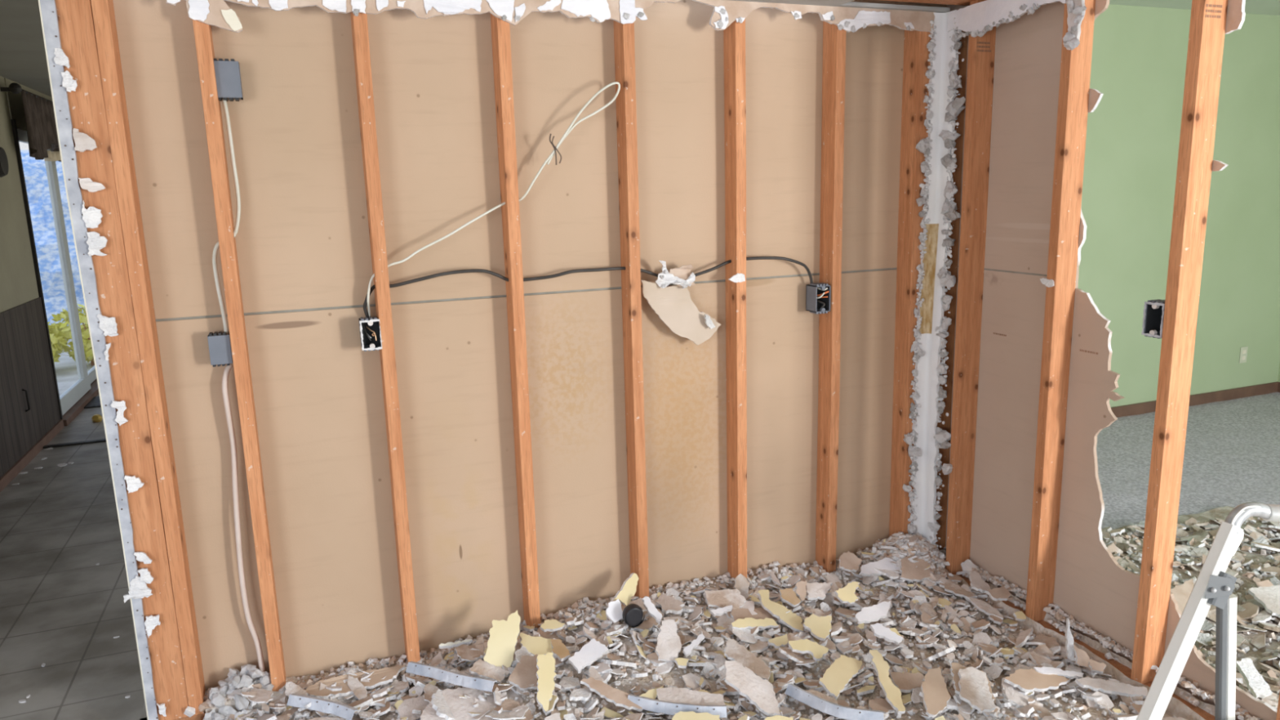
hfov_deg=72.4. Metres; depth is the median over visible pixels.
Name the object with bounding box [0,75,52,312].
wall
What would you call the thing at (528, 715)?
fragment
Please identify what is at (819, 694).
fragment
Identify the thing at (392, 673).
slab
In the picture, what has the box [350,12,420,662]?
stud
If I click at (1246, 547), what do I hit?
crumbs
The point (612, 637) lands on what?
fragment
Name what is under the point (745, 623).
slab
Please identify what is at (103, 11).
stud
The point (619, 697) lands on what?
slab
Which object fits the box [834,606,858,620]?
fragment
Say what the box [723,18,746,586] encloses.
stud
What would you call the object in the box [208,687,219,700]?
lump
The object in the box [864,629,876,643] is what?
fragment
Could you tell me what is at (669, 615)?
fragment
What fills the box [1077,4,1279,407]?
wall
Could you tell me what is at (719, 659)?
fragment
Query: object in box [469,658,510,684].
slab
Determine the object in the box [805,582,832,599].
slab
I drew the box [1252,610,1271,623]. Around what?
fragment
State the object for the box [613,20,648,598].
stud
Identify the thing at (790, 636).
fragment
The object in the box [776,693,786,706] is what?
fragment
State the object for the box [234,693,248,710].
lump
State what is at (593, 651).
slab
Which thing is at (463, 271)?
electrical cable
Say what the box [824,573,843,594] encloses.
fragment
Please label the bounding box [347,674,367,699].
fragment
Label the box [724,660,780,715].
slab
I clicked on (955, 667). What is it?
slab
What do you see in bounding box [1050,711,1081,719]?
fragment
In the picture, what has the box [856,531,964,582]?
crumbs
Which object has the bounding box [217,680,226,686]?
lump
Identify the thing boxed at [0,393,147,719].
floor
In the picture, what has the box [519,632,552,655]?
slab
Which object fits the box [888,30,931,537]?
stud
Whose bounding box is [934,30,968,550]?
stud
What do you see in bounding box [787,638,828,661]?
slab
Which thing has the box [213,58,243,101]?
electrical box
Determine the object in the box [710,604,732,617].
slab
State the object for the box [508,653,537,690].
slab
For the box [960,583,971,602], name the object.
fragment
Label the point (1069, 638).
slab
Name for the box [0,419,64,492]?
baseboard
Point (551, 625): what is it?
slab
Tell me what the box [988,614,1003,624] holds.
fragment
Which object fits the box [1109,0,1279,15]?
ceiling
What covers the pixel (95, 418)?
scrap
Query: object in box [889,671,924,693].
slab
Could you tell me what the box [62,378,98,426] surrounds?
trim
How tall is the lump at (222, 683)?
0.025 m
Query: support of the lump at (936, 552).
on the crumbs at (903, 544)
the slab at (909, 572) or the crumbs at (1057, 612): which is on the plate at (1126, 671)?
the crumbs at (1057, 612)
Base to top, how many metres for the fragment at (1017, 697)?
0.038 m
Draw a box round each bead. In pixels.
[38,0,166,719]
[287,693,359,719]
[405,661,497,692]
[627,693,727,717]
[784,683,884,719]
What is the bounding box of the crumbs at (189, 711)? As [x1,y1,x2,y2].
[183,671,288,719]
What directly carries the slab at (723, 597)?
on the fragment at (749, 605)
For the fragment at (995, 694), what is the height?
0.050 m
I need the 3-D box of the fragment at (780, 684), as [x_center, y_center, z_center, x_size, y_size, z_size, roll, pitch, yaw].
[0.466,1.014,2.770,0.088,0.038,0.086,-6,12,-21]
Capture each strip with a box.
[902,9,965,547]
[946,0,1066,38]
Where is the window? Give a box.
[17,128,97,415]
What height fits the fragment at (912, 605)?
0.010 m
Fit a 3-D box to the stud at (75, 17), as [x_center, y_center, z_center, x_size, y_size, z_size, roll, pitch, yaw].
[-1.462,0.032,2.490,0.090,2.152,0.090,-6,12,-21]
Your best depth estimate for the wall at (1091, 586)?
3.05 m
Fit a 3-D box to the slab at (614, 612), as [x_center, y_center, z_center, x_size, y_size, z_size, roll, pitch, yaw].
[-0.090,0.862,2.999,0.059,0.064,0.058,-6,12,-21]
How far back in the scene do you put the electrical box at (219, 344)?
2.55 m
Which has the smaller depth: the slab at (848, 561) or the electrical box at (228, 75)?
the electrical box at (228, 75)
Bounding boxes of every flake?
[728,272,745,282]
[1040,277,1053,287]
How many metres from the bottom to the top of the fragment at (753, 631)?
0.041 m
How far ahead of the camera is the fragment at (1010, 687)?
2.68 m
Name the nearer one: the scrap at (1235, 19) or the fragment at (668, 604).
the scrap at (1235, 19)
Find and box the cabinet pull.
[22,388,30,412]
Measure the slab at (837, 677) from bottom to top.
0.057 m
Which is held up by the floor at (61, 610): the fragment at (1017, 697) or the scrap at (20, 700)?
the scrap at (20, 700)
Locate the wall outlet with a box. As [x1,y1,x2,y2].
[1239,346,1248,363]
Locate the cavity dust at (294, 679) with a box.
[226,546,872,700]
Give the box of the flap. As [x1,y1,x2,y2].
[640,260,720,345]
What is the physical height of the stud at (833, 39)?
2.152 m
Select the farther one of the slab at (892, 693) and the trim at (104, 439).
the trim at (104, 439)
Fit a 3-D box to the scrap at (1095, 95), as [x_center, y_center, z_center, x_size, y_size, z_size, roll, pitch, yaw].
[1.433,-0.836,2.800,0.012,0.088,0.110,-6,12,-21]
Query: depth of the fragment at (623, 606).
3.10 m
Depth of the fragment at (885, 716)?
2.55 m
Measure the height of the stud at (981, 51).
2.462 m
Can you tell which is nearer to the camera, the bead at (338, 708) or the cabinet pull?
the bead at (338, 708)
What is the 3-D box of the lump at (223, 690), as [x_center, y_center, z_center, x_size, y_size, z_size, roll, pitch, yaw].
[-1.308,1.034,2.719,0.051,0.044,0.043,-2,11,-3]
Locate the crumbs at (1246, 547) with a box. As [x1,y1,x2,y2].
[1102,517,1279,709]
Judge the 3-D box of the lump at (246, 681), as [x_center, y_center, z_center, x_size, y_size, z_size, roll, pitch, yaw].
[-1.235,0.999,2.717,0.041,0.048,0.054,8,15,40]
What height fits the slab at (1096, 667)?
0.030 m
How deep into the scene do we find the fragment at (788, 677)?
2.75 m
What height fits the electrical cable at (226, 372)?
1.071 m
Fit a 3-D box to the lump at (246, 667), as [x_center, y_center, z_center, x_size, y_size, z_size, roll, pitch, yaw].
[-1.235,0.987,2.762,0.046,0.055,0.061,-4,11,-11]
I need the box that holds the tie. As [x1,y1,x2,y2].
[549,133,561,164]
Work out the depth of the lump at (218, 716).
2.65 m
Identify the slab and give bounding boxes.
[305,664,405,698]
[420,687,523,719]
[439,639,472,648]
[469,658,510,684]
[483,609,520,667]
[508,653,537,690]
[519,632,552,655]
[536,652,556,713]
[540,619,564,631]
[551,638,570,661]
[568,638,608,673]
[580,676,642,711]
[605,598,622,622]
[610,573,638,605]
[639,686,663,699]
[641,596,662,623]
[654,619,681,662]
[656,687,724,705]
[671,711,719,719]
[674,657,688,668]
[683,633,704,657]
[704,588,746,608]
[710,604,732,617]
[724,636,770,680]
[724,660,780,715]
[730,608,778,623]
[730,617,778,629]
[733,573,749,599]
[757,589,803,631]
[764,715,793,719]
[767,633,787,648]
[778,588,800,607]
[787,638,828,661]
[795,580,806,601]
[803,613,831,640]
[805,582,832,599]
[818,654,862,699]
[835,581,859,604]
[838,550,862,572]
[854,600,890,623]
[858,557,900,576]
[868,649,905,713]
[870,622,902,644]
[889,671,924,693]
[899,554,930,582]
[920,666,951,717]
[950,662,994,700]
[957,666,995,713]
[960,559,977,573]
[968,570,991,594]
[986,586,1010,600]
[1004,667,1070,692]
[1013,610,1026,621]
[1033,666,1084,679]
[1065,617,1075,660]
[1071,644,1090,669]
[1075,676,1147,698]
[1088,658,1106,673]
[1170,578,1193,613]
[1235,657,1272,697]
[1248,584,1279,617]
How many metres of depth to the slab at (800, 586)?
3.22 m
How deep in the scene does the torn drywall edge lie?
2.70 m
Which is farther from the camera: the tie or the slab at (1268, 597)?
the slab at (1268, 597)
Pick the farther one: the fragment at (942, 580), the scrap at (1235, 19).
the fragment at (942, 580)
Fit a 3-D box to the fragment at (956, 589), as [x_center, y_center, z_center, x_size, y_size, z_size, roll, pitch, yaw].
[1.193,0.869,3.305,0.051,0.020,0.168,-10,14,-36]
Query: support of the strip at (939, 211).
attached to the stud at (916, 53)
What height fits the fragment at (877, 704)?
0.012 m
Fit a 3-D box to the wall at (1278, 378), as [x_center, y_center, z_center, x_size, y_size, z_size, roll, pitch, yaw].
[5.588,-0.585,3.694,0.050,2.600,5.340,-6,12,-21]
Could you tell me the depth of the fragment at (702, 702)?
2.62 m
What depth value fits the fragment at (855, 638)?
2.97 m
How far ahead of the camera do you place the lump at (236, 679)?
2.69 m
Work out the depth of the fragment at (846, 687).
2.72 m
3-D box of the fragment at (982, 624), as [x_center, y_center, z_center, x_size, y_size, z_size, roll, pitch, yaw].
[1.206,0.942,3.104,0.071,0.025,0.054,-6,12,-21]
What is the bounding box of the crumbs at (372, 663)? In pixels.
[297,533,909,689]
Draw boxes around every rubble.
[1104,506,1279,709]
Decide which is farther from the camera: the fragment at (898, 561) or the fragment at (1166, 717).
the fragment at (898, 561)
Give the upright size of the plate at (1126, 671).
0.038 m
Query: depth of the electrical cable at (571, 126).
2.78 m
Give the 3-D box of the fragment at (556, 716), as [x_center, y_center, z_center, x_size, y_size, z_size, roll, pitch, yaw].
[-0.254,1.065,2.509,0.053,0.050,0.118,-1,11,3]
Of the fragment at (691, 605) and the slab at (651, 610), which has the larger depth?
the fragment at (691, 605)
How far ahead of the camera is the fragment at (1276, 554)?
3.55 m
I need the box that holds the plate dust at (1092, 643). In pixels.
[944,558,1214,715]
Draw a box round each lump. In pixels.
[203,708,215,719]
[204,687,213,697]
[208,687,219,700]
[209,693,225,707]
[213,684,228,695]
[213,712,224,719]
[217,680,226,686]
[217,705,237,718]
[220,681,228,688]
[224,676,233,681]
[227,667,239,679]
[227,679,236,688]
[231,674,240,686]
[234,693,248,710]
[235,674,253,688]
[240,663,256,676]
[248,666,264,678]
[259,671,269,684]
[260,672,271,686]
[261,683,274,691]
[930,547,939,556]
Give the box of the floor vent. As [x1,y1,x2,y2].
[84,395,101,408]
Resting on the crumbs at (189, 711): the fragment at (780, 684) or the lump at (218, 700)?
the lump at (218, 700)
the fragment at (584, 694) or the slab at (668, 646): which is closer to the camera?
the fragment at (584, 694)
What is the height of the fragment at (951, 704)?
0.048 m
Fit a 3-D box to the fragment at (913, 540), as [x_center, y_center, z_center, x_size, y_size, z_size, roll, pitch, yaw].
[1.088,0.721,3.492,0.033,0.024,0.118,5,13,31]
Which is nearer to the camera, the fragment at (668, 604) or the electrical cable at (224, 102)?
the electrical cable at (224, 102)
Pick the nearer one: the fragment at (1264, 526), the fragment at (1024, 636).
the fragment at (1024, 636)
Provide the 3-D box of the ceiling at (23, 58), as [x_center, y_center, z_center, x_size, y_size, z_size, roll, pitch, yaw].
[-2.636,-1.905,5.611,3.100,0.040,7.080,-6,12,-21]
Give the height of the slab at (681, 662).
0.022 m
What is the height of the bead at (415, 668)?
0.042 m
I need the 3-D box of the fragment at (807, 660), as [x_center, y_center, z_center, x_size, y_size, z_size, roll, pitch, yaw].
[0.558,0.980,2.856,0.052,0.030,0.131,8,14,39]
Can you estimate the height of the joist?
0.187 m
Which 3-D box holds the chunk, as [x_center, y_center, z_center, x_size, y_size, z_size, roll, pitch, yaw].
[1.330,-1.047,2.690,0.039,0.185,0.076,-6,12,-21]
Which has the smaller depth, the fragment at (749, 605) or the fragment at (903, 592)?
the fragment at (749, 605)
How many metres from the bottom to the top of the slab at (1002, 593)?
0.032 m
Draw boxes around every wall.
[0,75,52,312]
[112,0,946,690]
[945,0,1277,719]
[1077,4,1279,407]
[1277,363,1279,382]
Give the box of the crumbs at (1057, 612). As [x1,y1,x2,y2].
[939,548,1261,719]
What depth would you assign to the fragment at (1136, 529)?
3.77 m
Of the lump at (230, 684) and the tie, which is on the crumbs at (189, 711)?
the lump at (230, 684)
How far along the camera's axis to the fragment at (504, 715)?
2.56 m
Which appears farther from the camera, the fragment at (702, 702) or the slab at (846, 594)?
the slab at (846, 594)
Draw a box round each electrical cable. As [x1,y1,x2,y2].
[212,241,228,333]
[222,98,240,237]
[222,364,265,671]
[363,256,813,318]
[366,81,620,316]
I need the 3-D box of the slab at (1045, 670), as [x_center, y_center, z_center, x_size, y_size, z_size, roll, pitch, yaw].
[1.306,0.975,2.724,0.154,0.034,0.032,-1,11,5]
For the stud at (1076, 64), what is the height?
2.462 m
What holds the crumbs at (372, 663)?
on the plate at (199, 717)
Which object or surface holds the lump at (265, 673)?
on the crumbs at (189, 711)
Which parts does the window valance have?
curtain rod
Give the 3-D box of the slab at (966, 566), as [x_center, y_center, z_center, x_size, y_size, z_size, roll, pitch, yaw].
[1.293,0.814,3.438,0.071,0.045,0.057,-6,12,-21]
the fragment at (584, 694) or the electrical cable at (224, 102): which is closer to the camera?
the electrical cable at (224, 102)
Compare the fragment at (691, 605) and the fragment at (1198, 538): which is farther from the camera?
the fragment at (1198, 538)
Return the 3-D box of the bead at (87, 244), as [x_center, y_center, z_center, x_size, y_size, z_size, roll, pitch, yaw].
[-1.483,0.054,2.478,0.107,2.190,0.127,-6,12,-21]
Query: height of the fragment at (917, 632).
0.031 m
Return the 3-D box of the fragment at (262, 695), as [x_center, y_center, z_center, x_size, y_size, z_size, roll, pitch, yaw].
[-1.161,1.025,2.669,0.104,0.011,0.071,3,12,21]
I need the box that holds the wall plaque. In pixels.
[0,146,8,177]
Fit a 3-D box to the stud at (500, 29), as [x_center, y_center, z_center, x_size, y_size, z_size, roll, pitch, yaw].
[-0.407,-0.076,2.892,0.041,2.152,0.091,-6,12,-21]
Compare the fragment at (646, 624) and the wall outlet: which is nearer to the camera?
the fragment at (646, 624)
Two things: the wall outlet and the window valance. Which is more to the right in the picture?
the wall outlet
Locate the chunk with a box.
[1062,0,1086,50]
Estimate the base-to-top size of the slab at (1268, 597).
0.049 m
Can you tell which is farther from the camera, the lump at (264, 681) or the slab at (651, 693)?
the lump at (264, 681)
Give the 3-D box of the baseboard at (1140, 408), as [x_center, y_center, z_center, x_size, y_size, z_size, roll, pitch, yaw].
[2.711,0.396,5.613,4.127,0.085,0.017,-6,12,-21]
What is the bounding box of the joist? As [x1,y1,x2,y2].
[880,0,975,5]
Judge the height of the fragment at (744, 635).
0.032 m
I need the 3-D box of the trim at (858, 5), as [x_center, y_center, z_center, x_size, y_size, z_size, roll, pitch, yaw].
[0.908,-1.262,3.129,0.471,0.013,0.035,-6,12,-21]
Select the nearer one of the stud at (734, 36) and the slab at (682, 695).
the slab at (682, 695)
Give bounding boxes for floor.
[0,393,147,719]
[1096,391,1279,529]
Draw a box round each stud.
[54,0,188,719]
[90,0,205,715]
[192,19,285,691]
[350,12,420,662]
[490,13,540,632]
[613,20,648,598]
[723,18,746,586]
[815,21,845,572]
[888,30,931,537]
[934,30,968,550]
[945,0,995,574]
[1025,0,1095,621]
[1130,0,1228,684]
[1275,691,1279,719]
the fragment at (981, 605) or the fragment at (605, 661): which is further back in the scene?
the fragment at (981, 605)
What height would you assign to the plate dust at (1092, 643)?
0.070 m
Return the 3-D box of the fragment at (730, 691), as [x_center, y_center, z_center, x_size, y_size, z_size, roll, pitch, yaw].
[0.285,1.031,2.727,0.083,0.023,0.030,3,12,22]
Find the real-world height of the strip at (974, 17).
0.118 m
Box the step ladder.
[1136,502,1279,719]
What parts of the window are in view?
pane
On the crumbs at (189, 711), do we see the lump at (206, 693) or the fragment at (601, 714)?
the lump at (206, 693)
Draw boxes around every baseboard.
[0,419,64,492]
[1111,382,1278,417]
[1277,382,1279,392]
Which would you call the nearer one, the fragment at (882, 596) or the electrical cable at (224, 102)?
the electrical cable at (224, 102)
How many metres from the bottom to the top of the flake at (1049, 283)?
0.030 m
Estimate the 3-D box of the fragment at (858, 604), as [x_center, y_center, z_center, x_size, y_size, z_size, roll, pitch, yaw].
[0.839,0.920,3.234,0.107,0.062,0.040,-2,11,-4]
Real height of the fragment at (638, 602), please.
0.018 m
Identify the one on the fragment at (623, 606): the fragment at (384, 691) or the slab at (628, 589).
the slab at (628, 589)
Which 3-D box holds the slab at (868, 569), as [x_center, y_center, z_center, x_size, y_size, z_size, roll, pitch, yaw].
[0.931,0.817,3.420,0.179,0.054,0.089,-2,11,-4]
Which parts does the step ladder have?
rail, hinge plate, leg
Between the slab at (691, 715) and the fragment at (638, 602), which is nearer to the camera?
the slab at (691, 715)
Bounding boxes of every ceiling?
[0,0,52,97]
[727,0,854,6]
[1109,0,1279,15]
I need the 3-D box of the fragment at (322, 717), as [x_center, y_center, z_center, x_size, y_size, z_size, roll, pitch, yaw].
[-0.955,1.090,2.617,0.135,0.021,0.048,-3,11,-7]
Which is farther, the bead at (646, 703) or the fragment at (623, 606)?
the fragment at (623, 606)
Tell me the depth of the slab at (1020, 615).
3.11 m
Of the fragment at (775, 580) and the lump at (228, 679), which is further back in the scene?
the fragment at (775, 580)
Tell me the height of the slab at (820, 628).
0.045 m
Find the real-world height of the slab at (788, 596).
0.042 m
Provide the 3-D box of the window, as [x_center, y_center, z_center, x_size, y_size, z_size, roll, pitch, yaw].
[-4.758,-0.796,7.330,0.080,2.050,2.680,-6,12,-21]
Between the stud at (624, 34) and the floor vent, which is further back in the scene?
the floor vent
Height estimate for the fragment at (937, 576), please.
0.015 m
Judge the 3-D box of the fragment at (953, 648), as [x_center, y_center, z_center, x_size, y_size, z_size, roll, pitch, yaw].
[0.982,0.981,2.895,0.100,0.111,0.119,-6,12,-21]
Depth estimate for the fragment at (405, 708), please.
2.67 m
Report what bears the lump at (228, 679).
on the crumbs at (189, 711)
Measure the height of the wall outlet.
0.114 m
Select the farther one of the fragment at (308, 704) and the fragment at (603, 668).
the fragment at (603, 668)
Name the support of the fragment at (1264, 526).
on the floor at (1232, 453)
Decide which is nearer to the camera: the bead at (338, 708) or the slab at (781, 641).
the bead at (338, 708)
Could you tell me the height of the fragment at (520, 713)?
0.013 m
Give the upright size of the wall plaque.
0.200 m
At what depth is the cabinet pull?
5.54 m
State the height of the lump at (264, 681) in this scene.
0.044 m
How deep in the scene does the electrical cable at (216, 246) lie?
2.53 m
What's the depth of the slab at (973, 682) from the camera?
2.61 m
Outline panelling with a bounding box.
[0,297,60,477]
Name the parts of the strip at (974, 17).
plaster crumb edge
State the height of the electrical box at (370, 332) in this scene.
0.100 m
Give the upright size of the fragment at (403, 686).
0.021 m
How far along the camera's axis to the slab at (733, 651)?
2.83 m
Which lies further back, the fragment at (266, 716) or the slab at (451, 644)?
the slab at (451, 644)
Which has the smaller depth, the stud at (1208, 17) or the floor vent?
the stud at (1208, 17)
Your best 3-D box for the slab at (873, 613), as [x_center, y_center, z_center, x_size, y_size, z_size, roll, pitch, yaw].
[0.839,0.902,3.123,0.174,0.035,0.065,-6,12,-21]
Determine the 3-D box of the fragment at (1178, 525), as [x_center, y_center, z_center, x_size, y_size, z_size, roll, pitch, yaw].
[2.346,0.728,3.827,0.076,0.020,0.038,-2,11,-3]
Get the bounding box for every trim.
[10,119,64,426]
[42,438,106,448]
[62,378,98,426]
[838,1,950,13]
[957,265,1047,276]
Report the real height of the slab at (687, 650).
0.036 m
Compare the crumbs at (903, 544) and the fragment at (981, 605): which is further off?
the crumbs at (903, 544)
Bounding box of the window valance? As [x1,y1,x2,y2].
[0,82,61,161]
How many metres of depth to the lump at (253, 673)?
2.73 m
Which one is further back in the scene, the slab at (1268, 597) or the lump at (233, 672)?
the slab at (1268, 597)
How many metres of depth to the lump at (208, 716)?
2.66 m
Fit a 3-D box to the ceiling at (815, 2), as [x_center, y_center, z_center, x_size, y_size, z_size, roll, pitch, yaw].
[-0.219,-0.693,0.398,3.670,0.013,4.400,-6,12,-21]
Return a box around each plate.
[173,575,810,719]
[956,573,1235,719]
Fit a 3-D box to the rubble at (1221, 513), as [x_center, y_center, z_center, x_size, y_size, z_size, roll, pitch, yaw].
[2.375,0.893,3.154,1.650,0.083,1.600,-6,12,-21]
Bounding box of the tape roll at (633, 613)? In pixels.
[622,603,644,627]
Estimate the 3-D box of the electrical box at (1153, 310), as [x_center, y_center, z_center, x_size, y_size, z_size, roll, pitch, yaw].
[1.533,-0.121,2.569,0.073,0.107,0.066,-6,12,-21]
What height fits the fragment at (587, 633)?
0.037 m
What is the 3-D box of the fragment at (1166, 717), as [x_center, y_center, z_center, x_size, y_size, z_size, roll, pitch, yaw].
[1.522,1.042,2.482,0.114,0.012,0.098,-9,13,-33]
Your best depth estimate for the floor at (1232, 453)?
4.90 m
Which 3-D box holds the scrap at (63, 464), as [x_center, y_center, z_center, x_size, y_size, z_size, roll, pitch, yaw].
[-3.564,0.648,5.396,0.050,0.008,0.069,-12,15,-42]
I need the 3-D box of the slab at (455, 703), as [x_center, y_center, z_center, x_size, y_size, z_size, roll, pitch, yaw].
[-0.492,1.051,2.643,0.331,0.042,0.190,-2,11,-1]
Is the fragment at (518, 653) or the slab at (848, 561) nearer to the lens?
the fragment at (518, 653)
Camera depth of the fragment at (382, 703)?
2.71 m
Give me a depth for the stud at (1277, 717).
2.32 m
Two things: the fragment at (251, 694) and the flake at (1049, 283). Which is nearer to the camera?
the fragment at (251, 694)
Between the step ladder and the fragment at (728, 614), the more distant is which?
the fragment at (728, 614)
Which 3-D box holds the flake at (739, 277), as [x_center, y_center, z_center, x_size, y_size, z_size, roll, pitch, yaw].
[0.342,-0.291,3.102,0.067,0.034,0.006,-6,12,-21]
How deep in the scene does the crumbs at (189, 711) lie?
2.70 m
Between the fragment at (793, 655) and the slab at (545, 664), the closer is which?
the slab at (545, 664)
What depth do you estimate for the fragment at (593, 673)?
2.76 m
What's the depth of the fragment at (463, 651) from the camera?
2.89 m
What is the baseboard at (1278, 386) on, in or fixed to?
attached to the wall at (1278, 378)
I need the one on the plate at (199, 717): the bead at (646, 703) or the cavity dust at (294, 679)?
the cavity dust at (294, 679)
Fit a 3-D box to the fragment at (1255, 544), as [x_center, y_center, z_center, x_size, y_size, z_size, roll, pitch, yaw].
[2.572,0.766,3.601,0.117,0.039,0.076,-1,11,4]
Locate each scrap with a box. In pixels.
[18,699,26,702]
[57,462,66,466]
[91,413,102,422]
[1088,88,1103,113]
[1211,160,1228,171]
[1225,0,1245,34]
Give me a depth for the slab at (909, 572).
3.40 m
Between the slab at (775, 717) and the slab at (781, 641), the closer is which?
the slab at (775, 717)
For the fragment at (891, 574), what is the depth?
3.38 m
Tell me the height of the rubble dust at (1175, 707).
0.165 m
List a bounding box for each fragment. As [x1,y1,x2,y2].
[240,690,272,697]
[246,688,273,703]
[256,713,276,719]
[284,681,306,696]
[297,702,311,711]
[307,716,345,719]
[327,696,373,717]
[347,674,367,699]
[366,694,395,706]
[367,693,386,706]
[369,685,390,697]
[386,691,399,697]
[389,680,409,693]
[397,694,429,719]
[423,683,439,702]
[431,688,454,719]
[455,644,482,661]
[471,653,484,662]
[484,709,525,719]
[508,703,528,719]
[514,645,533,662]
[515,706,533,719]
[537,626,559,639]
[544,712,560,719]
[564,617,577,625]
[568,687,592,701]
[582,626,608,649]
[583,662,613,675]
[588,665,604,681]
[591,711,604,719]
[598,658,636,666]
[601,634,620,640]
[606,623,628,635]
[610,621,618,627]
[621,600,634,611]
[628,597,655,611]
[634,617,658,631]
[655,593,683,613]
[663,612,688,622]
[688,603,707,608]
[698,697,709,705]
[714,653,726,680]
[716,600,757,626]
[719,685,739,694]
[724,611,731,617]
[732,620,758,643]
[751,626,759,635]
[768,571,779,586]
[771,673,794,694]
[774,671,796,689]
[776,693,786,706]
[778,646,816,667]
[786,632,810,645]
[795,657,822,665]
[805,689,838,704]
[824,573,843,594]
[830,622,842,635]
[832,596,842,604]
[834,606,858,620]
[843,682,850,690]
[847,632,862,644]
[851,644,860,653]
[853,601,867,607]
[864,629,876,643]
[868,697,894,714]
[874,559,899,578]
[877,593,886,604]
[883,713,888,719]
[896,558,902,569]
[896,588,914,598]
[899,626,924,637]
[908,534,918,545]
[909,599,914,610]
[919,691,958,710]
[920,573,937,588]
[922,645,955,662]
[928,573,946,582]
[937,582,977,598]
[938,577,961,586]
[956,712,964,719]
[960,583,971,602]
[965,595,1003,620]
[971,619,990,631]
[976,643,1002,657]
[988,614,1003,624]
[991,692,997,697]
[1001,675,1013,701]
[1004,686,1046,707]
[1014,626,1033,648]
[1028,634,1059,648]
[1029,650,1051,665]
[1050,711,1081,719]
[1064,653,1075,662]
[1110,528,1124,536]
[1133,528,1144,533]
[1161,716,1187,719]
[1176,523,1186,529]
[1179,535,1206,542]
[1190,541,1205,549]
[1250,542,1279,551]
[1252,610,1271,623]
[1256,524,1279,532]
[1263,552,1279,559]
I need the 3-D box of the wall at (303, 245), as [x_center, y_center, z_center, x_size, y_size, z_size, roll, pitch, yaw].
[-0.185,-0.292,2.996,2.960,2.600,0.013,-6,12,-21]
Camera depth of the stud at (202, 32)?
2.55 m
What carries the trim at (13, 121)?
attached to the wall at (18, 282)
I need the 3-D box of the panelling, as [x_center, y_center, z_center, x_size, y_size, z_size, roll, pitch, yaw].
[-3.329,0.441,3.984,0.072,0.945,4.850,-6,12,-21]
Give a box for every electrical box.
[207,331,232,366]
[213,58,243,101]
[358,315,382,351]
[805,282,831,314]
[1141,299,1164,338]
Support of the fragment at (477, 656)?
on the fragment at (463, 651)
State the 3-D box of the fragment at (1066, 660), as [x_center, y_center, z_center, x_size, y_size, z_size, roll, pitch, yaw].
[1.417,0.975,2.859,0.094,0.024,0.026,-8,13,-31]
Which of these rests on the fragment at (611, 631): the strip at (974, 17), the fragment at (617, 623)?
the fragment at (617, 623)
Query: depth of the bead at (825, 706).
2.57 m
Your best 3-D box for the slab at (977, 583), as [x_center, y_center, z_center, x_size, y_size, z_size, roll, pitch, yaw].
[1.279,0.836,3.291,0.073,0.054,0.099,1,11,13]
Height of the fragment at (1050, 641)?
0.037 m
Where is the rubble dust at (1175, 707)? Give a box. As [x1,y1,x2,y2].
[205,549,1205,719]
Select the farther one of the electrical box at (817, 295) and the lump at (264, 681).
the electrical box at (817, 295)
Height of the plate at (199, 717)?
0.038 m
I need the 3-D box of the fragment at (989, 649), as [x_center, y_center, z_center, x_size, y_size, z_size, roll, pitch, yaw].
[1.167,0.969,2.919,0.061,0.018,0.067,-3,11,-6]
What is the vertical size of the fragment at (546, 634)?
0.024 m

